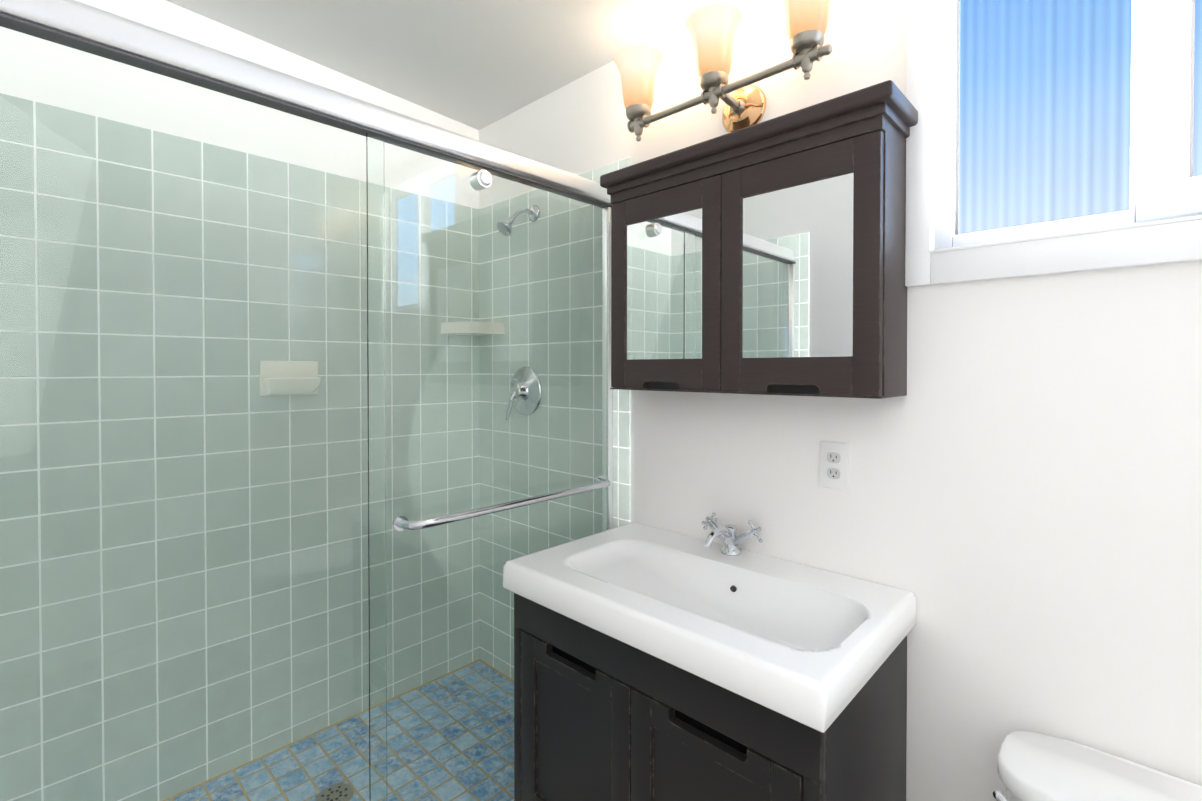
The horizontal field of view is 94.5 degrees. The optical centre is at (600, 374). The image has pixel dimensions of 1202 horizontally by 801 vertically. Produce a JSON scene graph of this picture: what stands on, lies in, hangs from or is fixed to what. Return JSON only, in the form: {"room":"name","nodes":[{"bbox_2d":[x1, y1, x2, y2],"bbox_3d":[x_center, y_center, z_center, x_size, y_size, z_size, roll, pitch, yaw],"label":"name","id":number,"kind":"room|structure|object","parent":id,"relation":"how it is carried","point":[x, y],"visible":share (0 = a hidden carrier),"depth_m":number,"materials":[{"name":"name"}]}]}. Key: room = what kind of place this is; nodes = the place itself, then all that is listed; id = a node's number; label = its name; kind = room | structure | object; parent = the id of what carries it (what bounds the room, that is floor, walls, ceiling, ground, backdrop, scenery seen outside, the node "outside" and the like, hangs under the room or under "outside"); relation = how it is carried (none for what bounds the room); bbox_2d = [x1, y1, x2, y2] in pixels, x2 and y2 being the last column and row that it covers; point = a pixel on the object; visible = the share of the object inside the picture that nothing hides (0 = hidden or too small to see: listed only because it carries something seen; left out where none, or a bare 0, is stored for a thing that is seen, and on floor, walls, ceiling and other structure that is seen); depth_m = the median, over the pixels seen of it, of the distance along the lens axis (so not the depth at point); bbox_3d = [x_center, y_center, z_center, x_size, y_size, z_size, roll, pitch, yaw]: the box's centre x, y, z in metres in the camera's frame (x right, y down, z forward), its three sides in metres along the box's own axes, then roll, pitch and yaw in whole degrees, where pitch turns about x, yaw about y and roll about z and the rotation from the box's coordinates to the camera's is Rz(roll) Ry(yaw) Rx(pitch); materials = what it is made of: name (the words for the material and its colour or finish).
{"room":"bathroom","nodes":[
{"label":"bathroom","id":0,"kind":"room"},
{"bbox_2d":[75,0,478,140],"bbox_3d":[-1.181,-0.069,1.845,0.120,2.670,1.990,1,1,44],"label":"wall","id":1,"kind":"structure","parent":0,"point":[170,18],"depth_m":1.81,"materials":[{"name":"white paint"}]},
{"bbox_2d":[165,0,728,129],"bbox_3d":[-0.126,-1.135,0.824,3.040,0.184,1.990,1,1,44],"label":"ceiling","id":2,"kind":"structure","parent":0,"point":[478,64],"depth_m":1.78,"materials":[{"name":"white paint"}]},
{"bbox_2d":[479,0,1201,800],"bbox_3d":[0.521,-0.065,1.512,2.800,2.670,0.120,1,1,44],"label":"wall","id":3,"kind":"structure","parent":0,"point":[1015,508],"depth_m":1.17,"materials":[{"name":"white paint"}]},
{"bbox_2d":[578,157,630,527],"bbox_3d":[-0.218,0.273,2.133,0.864,1.980,0.008,1,1,44],"label":"wall tiles","id":4,"kind":"structure","parent":3,"relation":"attached to","point":[621,448],"depth_m":1.86,"materials":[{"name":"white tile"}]},
{"bbox_2d":[614,0,832,140],"bbox_3d":[0.309,-0.805,1.502,0.666,0.282,0.174,1,1,44],"label":"sconce","id":5,"kind":"object","parent":3,"relation":"attached to","point":[712,28],"visible":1,"depth_m":1.46,"materials":[{"name":"beige glass"}]},
{"bbox_2d":[600,80,917,398],"bbox_3d":[0.352,-0.271,1.442,0.798,0.632,0.204,1,1,44],"label":"upper cabinet","id":6,"kind":"object","parent":3,"relation":"attached to","point":[767,257],"visible":0.96,"depth_m":1.29,"materials":[{"name":"brown wood"}]},
{"bbox_2d":[820,441,848,489],"bbox_3d":[0.576,0.224,1.374,0.070,0.114,0.008,1,1,44],"label":"electrical outlet plate","id":7,"kind":"object","parent":3,"relation":"attached to","point":[834,464],"visible":1,"depth_m":1.37,"materials":[{"name":"white plastic"}]},
{"bbox_2d":[905,0,1201,286],"bbox_3d":[1.007,-0.618,0.994,0.810,0.848,0.108,1,1,44],"label":"window","id":8,"kind":"structure","parent":3,"relation":"in","point":[1057,116],"depth_m":1.10,"materials":[{"name":"white plastic"}]},
{"bbox_3d":[-0.126,1.327,0.852,3.040,0.100,1.990,1,1,44],"label":"floor","id":9,"kind":"structure","parent":0,"visible":0},
{"bbox_2d":[503,512,915,800],"bbox_3d":[0.226,0.830,1.359,0.844,0.882,0.516,1,1,44],"label":"vanity cabinet","id":10,"kind":"object","parent":9,"relation":"on","point":[653,664],"visible":1,"depth_m":1.21,"materials":[{"name":"black"}]},
{"bbox_2d":[702,512,762,555],"bbox_3d":[0.325,0.438,1.490,0.183,0.100,0.161,1,1,44],"label":"faucet","id":11,"kind":"object","parent":10,"relation":"on","point":[728,534],"depth_m":1.51,"materials":[{"name":"silver metal"}]},
{"bbox_2d":[993,731,1201,800],"bbox_3d":[0.758,0.989,0.701,0.492,0.580,0.718,1,1,44],"label":"toilet","id":12,"kind":"object","parent":9,"relation":"on","point":[1033,766],"visible":0.98,"depth_m":0.97,"materials":[{"name":"white ceramic"}]},
{"bbox_3d":[-0.569,1.266,1.276,0.052,0.013,1.734,1,1,44],"label":"sill","id":13,"kind":"structure","parent":0,"visible":0},
{"bbox_2d":[0,0,612,800],"bbox_3d":[-0.553,0.318,1.250,0.106,1.884,1.733,1,1,44],"label":"shower door","id":14,"kind":"structure","parent":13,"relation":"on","point":[306,422],"depth_m":1.15,"materials":[{"name":"clear glass"}]}
]}

